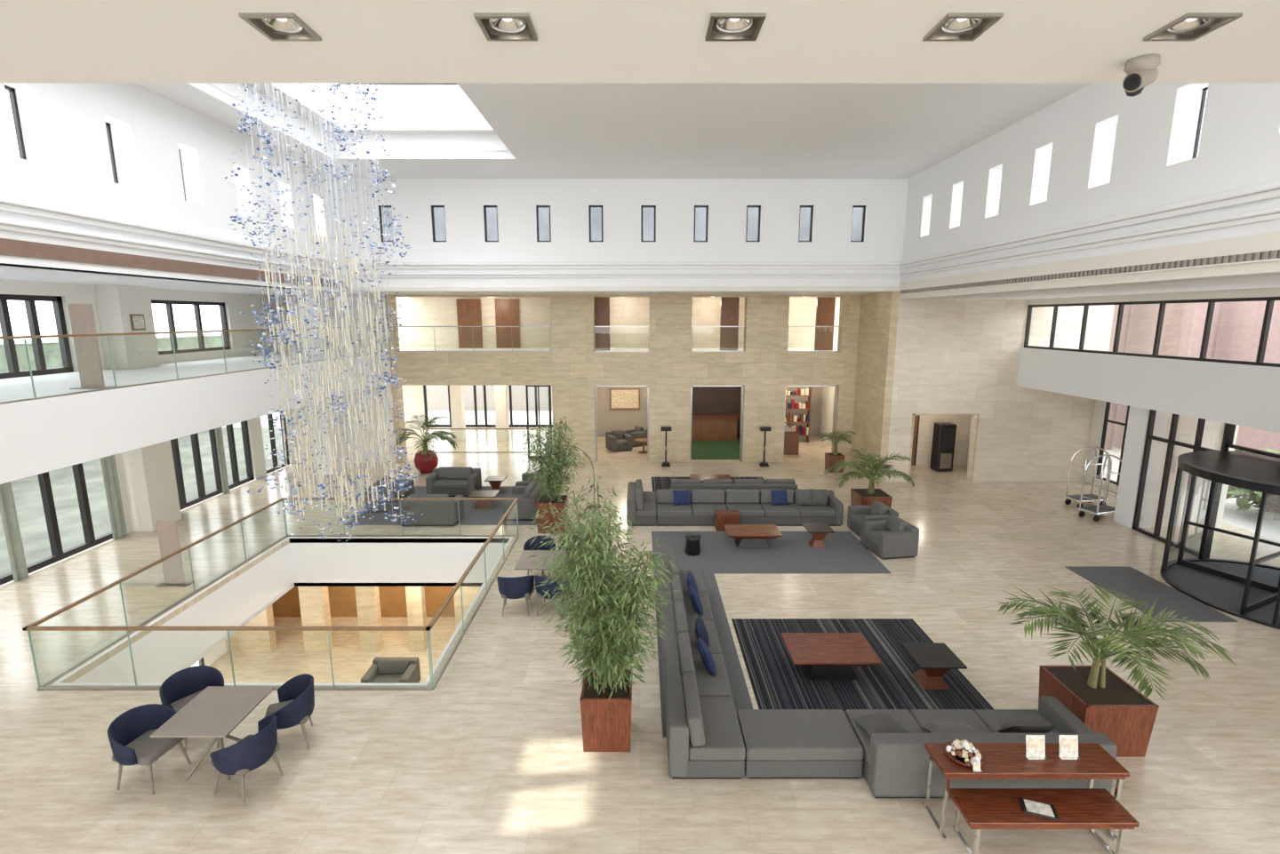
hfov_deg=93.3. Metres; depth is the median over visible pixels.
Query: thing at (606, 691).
bamboo
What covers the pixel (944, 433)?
tall cabinet
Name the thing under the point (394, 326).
glass balustrade
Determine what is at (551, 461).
bamboo
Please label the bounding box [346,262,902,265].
trim
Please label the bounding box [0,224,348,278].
trim
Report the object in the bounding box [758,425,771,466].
floor lamp
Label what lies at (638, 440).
round table
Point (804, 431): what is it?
shelf
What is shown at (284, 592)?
trim
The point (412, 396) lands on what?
wall
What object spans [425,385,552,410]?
wall
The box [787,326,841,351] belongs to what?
glass balustrade
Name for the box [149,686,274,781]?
dining table
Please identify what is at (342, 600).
wall
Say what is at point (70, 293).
wall
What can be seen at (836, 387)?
door frame
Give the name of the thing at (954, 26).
recessed light
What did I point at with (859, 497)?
potted palm
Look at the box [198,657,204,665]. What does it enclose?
window
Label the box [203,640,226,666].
wall
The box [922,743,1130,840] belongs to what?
console table
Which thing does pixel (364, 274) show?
trim
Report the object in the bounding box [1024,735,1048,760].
holder
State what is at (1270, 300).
window
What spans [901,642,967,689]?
side table
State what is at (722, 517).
wooden end table
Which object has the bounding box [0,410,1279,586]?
ground
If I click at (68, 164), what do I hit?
wall
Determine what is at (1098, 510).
luggage cart
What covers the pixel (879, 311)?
wall
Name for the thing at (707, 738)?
sectional sofa
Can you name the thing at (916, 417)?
door
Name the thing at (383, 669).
armchair
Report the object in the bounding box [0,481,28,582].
curtain
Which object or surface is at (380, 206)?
window
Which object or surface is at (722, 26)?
recessed light
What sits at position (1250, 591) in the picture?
door
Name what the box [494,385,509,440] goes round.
pillar
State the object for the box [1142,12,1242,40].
recessed light
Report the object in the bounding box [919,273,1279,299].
ceiling
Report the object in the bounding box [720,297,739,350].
screen panel
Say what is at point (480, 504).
coffee table
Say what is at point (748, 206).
window
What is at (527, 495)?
armchair
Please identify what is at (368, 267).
trim
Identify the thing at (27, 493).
windows
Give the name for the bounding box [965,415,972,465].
wall
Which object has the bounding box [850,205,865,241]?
window
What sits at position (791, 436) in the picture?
cabinet
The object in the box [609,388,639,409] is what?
framed picture
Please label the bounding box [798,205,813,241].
window
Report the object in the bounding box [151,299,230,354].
window
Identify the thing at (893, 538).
armchair
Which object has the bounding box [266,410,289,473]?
window
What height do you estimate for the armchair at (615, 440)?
0.813 m
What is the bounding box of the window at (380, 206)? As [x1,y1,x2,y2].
[378,205,392,241]
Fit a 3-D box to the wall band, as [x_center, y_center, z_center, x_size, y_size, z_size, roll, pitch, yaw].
[12.650,0.045,8.645,0.300,1.250,23.000,0,10,0]
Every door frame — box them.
[594,385,649,461]
[689,385,743,461]
[782,385,838,461]
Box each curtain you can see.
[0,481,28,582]
[100,455,127,540]
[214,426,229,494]
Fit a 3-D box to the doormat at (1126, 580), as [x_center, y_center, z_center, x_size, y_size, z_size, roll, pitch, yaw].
[10.275,3.360,12.340,1.450,0.014,2.500,0,10,0]
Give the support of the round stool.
on the rug at (791, 553)
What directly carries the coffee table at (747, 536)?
on the rug at (791, 553)
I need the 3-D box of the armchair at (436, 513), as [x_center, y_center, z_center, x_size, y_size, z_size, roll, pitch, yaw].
[-5.700,2.186,16.549,1.506,0.813,0.906,0,10,0]
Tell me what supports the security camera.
attached to the ceiling at (42, 41)
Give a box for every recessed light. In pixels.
[238,12,321,40]
[473,12,537,40]
[704,12,766,40]
[922,12,1003,40]
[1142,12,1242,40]
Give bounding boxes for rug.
[344,486,537,525]
[651,476,764,497]
[651,531,890,737]
[691,436,739,459]
[731,618,993,713]
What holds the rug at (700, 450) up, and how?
on the floor at (491, 759)
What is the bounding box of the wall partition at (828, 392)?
[820,386,834,444]
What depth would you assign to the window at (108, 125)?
11.20 m
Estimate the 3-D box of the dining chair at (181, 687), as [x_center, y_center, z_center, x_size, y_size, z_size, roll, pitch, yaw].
[-5.973,3.718,8.102,0.599,0.817,0.688,7,12,34]
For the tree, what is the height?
2.261 m
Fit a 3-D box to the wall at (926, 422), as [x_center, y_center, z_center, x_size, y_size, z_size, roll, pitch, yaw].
[10.450,0.158,22.839,4.100,2.600,0.100,0,10,0]
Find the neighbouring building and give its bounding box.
[1104,300,1279,451]
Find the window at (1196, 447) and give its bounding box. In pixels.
[1132,409,1228,558]
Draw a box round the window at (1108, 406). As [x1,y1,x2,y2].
[1096,401,1129,485]
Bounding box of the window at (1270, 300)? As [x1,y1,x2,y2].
[1024,296,1279,367]
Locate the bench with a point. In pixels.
(1090, 809)
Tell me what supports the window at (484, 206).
in the wall at (463, 200)
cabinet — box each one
[784,424,799,454]
[929,422,956,471]
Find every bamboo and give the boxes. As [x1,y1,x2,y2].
[518,416,586,533]
[527,476,677,751]
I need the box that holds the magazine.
[1018,797,1059,821]
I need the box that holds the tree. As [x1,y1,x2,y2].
[1225,448,1279,521]
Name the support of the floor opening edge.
attached to the floor at (491, 759)
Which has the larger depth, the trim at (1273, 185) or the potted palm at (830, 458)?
the potted palm at (830, 458)
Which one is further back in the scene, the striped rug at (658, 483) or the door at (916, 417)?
the door at (916, 417)
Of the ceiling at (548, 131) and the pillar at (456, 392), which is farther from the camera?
the pillar at (456, 392)
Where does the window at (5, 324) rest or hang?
in the wall at (70, 293)
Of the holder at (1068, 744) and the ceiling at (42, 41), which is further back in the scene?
the holder at (1068, 744)
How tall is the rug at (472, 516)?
0.011 m
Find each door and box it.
[525,385,551,458]
[911,415,919,465]
[1160,450,1279,629]
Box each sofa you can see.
[626,479,843,526]
[656,552,1117,798]
[669,479,797,489]
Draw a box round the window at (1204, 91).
[1192,87,1207,158]
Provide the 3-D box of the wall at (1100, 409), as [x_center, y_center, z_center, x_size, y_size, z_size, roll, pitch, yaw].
[15.300,0.664,18.053,0.200,3.300,4.700,0,10,0]
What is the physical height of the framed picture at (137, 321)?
0.400 m
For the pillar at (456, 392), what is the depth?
27.35 m
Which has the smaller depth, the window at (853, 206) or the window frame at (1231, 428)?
the window frame at (1231, 428)
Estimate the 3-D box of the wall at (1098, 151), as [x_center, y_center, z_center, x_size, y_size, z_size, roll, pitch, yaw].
[8.625,-4.471,11.012,0.450,3.700,16.740,0,10,0]
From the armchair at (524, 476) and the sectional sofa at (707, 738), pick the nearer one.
the sectional sofa at (707, 738)
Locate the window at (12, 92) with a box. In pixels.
[4,85,26,159]
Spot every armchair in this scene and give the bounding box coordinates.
[360,656,420,683]
[364,475,414,512]
[398,494,463,526]
[425,466,481,496]
[503,481,543,520]
[515,469,549,495]
[605,429,631,452]
[624,425,647,447]
[847,500,898,537]
[860,515,919,559]
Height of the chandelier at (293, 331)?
10.672 m
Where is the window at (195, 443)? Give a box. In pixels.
[170,420,254,510]
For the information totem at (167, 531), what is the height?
1.400 m
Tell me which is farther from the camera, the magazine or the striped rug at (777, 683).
the striped rug at (777, 683)
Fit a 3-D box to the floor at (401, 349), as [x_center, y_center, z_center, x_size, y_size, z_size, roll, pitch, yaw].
[-2.350,-3.258,27.000,21.900,0.650,7.700,0,10,0]
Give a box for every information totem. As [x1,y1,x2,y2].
[67,304,114,389]
[155,520,194,587]
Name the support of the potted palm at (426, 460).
on the floor at (491, 759)
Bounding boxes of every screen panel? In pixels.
[593,297,610,350]
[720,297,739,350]
[814,297,835,350]
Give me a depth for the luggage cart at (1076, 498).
17.84 m
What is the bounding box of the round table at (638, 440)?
[633,438,647,453]
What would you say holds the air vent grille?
attached to the wall at (1098, 151)
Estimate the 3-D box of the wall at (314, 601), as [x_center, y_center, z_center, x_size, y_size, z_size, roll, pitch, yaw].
[-6.600,5.189,17.749,11.200,2.900,0.300,0,10,0]
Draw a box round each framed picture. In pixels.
[129,314,145,330]
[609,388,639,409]
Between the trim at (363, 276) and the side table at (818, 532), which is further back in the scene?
the trim at (363, 276)
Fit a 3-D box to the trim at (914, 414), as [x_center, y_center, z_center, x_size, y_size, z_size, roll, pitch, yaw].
[10.250,0.713,20.434,2.220,2.360,0.030,0,10,0]
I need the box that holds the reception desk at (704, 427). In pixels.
[691,414,738,440]
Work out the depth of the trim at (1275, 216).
10.33 m
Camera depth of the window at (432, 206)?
19.29 m
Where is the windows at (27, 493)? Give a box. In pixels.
[0,427,286,576]
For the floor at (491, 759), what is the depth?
8.49 m
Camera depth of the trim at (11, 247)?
10.96 m
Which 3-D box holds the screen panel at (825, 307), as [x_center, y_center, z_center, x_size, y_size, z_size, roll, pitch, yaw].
[7.250,-4.064,23.715,0.700,2.100,0.120,0,10,0]
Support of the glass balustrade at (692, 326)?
on the wall at (572, 367)
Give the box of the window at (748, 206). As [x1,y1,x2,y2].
[745,205,760,241]
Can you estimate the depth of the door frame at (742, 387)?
23.30 m
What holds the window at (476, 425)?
in the wall at (412, 396)
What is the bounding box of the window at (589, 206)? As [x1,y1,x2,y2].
[588,205,603,241]
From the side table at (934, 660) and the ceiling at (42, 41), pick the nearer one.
the ceiling at (42, 41)
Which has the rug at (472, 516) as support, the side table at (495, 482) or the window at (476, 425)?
the side table at (495, 482)
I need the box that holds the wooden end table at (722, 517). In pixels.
[714,510,740,531]
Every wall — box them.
[0,83,349,293]
[0,279,295,533]
[0,333,239,426]
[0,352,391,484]
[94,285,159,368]
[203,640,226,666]
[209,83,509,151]
[225,586,480,651]
[272,586,455,617]
[279,294,861,462]
[339,178,1114,481]
[396,297,839,348]
[402,385,425,427]
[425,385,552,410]
[596,386,823,436]
[850,291,899,481]
[900,83,1279,299]
[915,415,970,464]
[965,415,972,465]
[1026,287,1279,304]
[1084,400,1239,528]
[1151,413,1223,526]
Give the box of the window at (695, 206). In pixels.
[693,205,708,241]
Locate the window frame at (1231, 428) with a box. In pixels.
[1224,424,1279,458]
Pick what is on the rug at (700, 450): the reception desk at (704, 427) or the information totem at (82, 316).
the reception desk at (704, 427)
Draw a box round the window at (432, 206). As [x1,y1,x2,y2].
[431,205,446,241]
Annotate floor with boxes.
[0,427,1279,853]
[209,617,455,683]
[400,348,837,351]
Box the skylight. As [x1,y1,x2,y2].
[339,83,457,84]
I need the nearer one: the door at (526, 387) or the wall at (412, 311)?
the door at (526, 387)
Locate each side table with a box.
[484,476,507,494]
[801,523,834,547]
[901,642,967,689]
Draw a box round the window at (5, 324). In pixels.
[0,294,73,378]
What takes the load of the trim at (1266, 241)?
attached to the wall at (1098, 151)
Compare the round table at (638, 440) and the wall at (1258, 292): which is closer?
the wall at (1258, 292)
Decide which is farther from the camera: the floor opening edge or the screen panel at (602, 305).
the screen panel at (602, 305)
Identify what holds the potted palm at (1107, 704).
on the floor at (491, 759)
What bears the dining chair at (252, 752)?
on the floor at (491, 759)
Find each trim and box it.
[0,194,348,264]
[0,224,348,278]
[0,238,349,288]
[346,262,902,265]
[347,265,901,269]
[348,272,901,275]
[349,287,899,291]
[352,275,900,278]
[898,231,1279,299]
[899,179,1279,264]
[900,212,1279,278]
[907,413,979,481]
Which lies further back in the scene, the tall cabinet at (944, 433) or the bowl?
the tall cabinet at (944, 433)
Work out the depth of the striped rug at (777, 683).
9.44 m
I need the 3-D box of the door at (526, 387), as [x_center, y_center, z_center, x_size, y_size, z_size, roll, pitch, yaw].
[-3.965,-0.193,23.802,0.970,2.950,0.080,0,10,0]
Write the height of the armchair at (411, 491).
0.813 m
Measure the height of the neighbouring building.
6.730 m
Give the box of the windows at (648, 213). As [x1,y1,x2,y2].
[382,208,863,240]
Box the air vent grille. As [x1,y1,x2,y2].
[899,248,1279,295]
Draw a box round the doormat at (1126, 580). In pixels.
[1065,566,1238,622]
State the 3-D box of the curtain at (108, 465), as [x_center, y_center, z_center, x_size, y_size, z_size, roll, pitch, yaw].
[-13.238,1.441,15.145,0.075,2.800,0.400,0,10,0]
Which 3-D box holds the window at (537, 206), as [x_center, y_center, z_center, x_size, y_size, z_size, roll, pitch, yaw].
[-3.066,-6.487,19.337,0.460,1.140,0.080,0,10,0]
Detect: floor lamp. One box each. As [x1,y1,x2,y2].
[561,446,600,509]
[660,425,671,466]
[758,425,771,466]
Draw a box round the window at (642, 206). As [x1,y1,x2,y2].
[640,205,655,241]
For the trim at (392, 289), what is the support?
attached to the wall at (463, 200)
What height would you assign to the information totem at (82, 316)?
1.500 m
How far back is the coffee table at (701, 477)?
19.70 m
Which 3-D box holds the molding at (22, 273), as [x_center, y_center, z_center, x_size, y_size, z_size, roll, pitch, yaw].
[-11.410,-3.144,12.674,3.980,0.100,19.540,0,10,0]
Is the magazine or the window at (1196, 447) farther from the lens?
the window at (1196, 447)
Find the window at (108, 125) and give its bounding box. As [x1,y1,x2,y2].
[105,122,118,183]
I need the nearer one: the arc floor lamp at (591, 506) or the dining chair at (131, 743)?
the dining chair at (131, 743)
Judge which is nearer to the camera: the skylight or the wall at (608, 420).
the skylight
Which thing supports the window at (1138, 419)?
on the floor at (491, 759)
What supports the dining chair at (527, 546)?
on the floor at (491, 759)
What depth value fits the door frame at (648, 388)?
23.28 m
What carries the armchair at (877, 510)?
on the floor at (491, 759)
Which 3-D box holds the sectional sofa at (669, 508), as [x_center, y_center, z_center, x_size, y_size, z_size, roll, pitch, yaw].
[2.551,2.070,17.085,5.805,0.875,1.903,0,10,0]
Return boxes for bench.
[948,788,1139,853]
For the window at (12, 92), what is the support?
in the wall at (68, 164)
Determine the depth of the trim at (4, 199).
10.88 m
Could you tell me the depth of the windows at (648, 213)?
25.40 m
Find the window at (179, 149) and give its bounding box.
[178,149,185,199]
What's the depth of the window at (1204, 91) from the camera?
9.51 m
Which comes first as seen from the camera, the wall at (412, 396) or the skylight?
the skylight
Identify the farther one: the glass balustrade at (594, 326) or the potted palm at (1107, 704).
the glass balustrade at (594, 326)
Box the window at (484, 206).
[483,205,498,241]
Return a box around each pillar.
[120,440,181,531]
[297,294,333,355]
[308,397,342,474]
[449,385,466,440]
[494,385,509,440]
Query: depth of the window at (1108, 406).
19.74 m
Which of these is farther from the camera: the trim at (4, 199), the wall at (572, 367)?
the wall at (572, 367)
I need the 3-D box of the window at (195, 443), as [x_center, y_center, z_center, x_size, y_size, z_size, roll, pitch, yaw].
[-13.450,0.770,18.732,0.140,2.850,4.000,0,10,0]
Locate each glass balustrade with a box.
[0,325,386,404]
[22,497,519,690]
[393,326,551,351]
[432,428,543,452]
[593,326,649,351]
[691,326,745,351]
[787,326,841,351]
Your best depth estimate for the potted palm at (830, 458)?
21.88 m
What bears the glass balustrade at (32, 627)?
on the floor at (491, 759)
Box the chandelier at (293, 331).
[224,83,423,543]
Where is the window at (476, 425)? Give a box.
[423,385,552,427]
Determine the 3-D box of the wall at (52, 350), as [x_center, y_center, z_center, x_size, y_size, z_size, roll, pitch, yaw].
[-22.150,0.685,14.348,0.400,4.830,40.000,0,10,0]
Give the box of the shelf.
[784,386,811,442]
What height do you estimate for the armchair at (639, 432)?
0.813 m
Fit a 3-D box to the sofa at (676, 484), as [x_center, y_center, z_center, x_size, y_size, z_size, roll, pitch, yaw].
[2.750,1.923,18.076,3.700,0.813,0.900,0,10,0]
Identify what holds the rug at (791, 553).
on the floor at (491, 759)
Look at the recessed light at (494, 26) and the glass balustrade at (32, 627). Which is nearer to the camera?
the recessed light at (494, 26)
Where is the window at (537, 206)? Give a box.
[536,205,551,241]
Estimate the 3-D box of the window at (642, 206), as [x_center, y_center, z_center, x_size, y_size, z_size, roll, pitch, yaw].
[0.270,-6.487,19.337,0.460,1.140,0.080,0,10,0]
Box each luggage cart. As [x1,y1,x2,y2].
[1064,445,1111,508]
[1077,453,1121,521]
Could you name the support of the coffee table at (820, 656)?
on the striped rug at (777, 683)
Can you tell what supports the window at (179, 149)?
in the wall at (68, 164)
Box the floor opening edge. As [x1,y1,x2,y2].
[49,536,512,686]
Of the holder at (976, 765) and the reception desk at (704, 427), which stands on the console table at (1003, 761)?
the holder at (976, 765)
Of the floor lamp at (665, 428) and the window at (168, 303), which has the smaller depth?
the window at (168, 303)
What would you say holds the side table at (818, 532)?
on the rug at (791, 553)
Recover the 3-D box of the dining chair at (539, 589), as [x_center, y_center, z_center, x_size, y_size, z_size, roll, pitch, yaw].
[-1.653,3.115,11.455,0.688,0.817,0.599,1,10,6]
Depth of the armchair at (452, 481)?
18.96 m
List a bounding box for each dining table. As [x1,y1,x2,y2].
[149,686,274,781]
[513,550,568,600]
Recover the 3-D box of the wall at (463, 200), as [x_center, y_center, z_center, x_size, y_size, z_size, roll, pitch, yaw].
[2.850,-2.978,19.938,25.100,9.800,0.300,0,10,0]
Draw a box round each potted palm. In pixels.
[390,413,458,473]
[817,431,855,472]
[824,448,915,507]
[995,583,1239,757]
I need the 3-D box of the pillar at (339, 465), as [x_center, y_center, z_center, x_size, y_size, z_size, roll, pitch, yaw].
[-11.250,0.124,21.614,0.700,3.100,0.700,0,10,0]
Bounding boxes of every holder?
[972,761,981,772]
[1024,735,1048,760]
[1057,735,1082,760]
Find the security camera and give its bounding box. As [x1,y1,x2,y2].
[1122,53,1160,96]
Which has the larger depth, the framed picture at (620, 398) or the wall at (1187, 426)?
the framed picture at (620, 398)
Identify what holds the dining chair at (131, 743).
on the floor at (491, 759)
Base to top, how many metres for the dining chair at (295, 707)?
0.817 m
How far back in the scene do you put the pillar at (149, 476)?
15.81 m
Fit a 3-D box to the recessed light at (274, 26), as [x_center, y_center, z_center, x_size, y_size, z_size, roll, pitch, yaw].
[-1.430,-1.668,2.403,0.210,0.158,0.210,0,10,0]
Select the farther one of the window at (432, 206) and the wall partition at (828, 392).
the wall partition at (828, 392)
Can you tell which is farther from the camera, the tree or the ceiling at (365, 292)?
the ceiling at (365, 292)
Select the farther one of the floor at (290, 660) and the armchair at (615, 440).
the armchair at (615, 440)
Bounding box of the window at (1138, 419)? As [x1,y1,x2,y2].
[1113,406,1168,527]
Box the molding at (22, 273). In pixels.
[0,263,383,295]
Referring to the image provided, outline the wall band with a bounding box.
[1016,347,1279,432]
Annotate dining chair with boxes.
[107,704,191,795]
[159,665,223,751]
[209,715,283,806]
[264,673,314,749]
[496,575,534,616]
[523,536,555,577]
[534,575,569,615]
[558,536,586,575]
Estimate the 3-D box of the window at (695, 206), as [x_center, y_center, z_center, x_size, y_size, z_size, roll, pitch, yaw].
[1.938,-6.487,19.337,0.460,1.140,0.080,0,10,0]
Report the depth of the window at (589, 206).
19.28 m
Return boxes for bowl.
[944,739,984,767]
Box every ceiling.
[0,0,1279,83]
[136,83,1090,178]
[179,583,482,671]
[365,292,877,294]
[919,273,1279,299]
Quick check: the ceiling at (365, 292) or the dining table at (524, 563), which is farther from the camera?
the ceiling at (365, 292)
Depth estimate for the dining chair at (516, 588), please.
11.20 m
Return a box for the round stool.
[684,533,701,555]
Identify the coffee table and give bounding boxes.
[467,490,500,508]
[689,474,731,483]
[723,524,783,549]
[780,632,881,679]

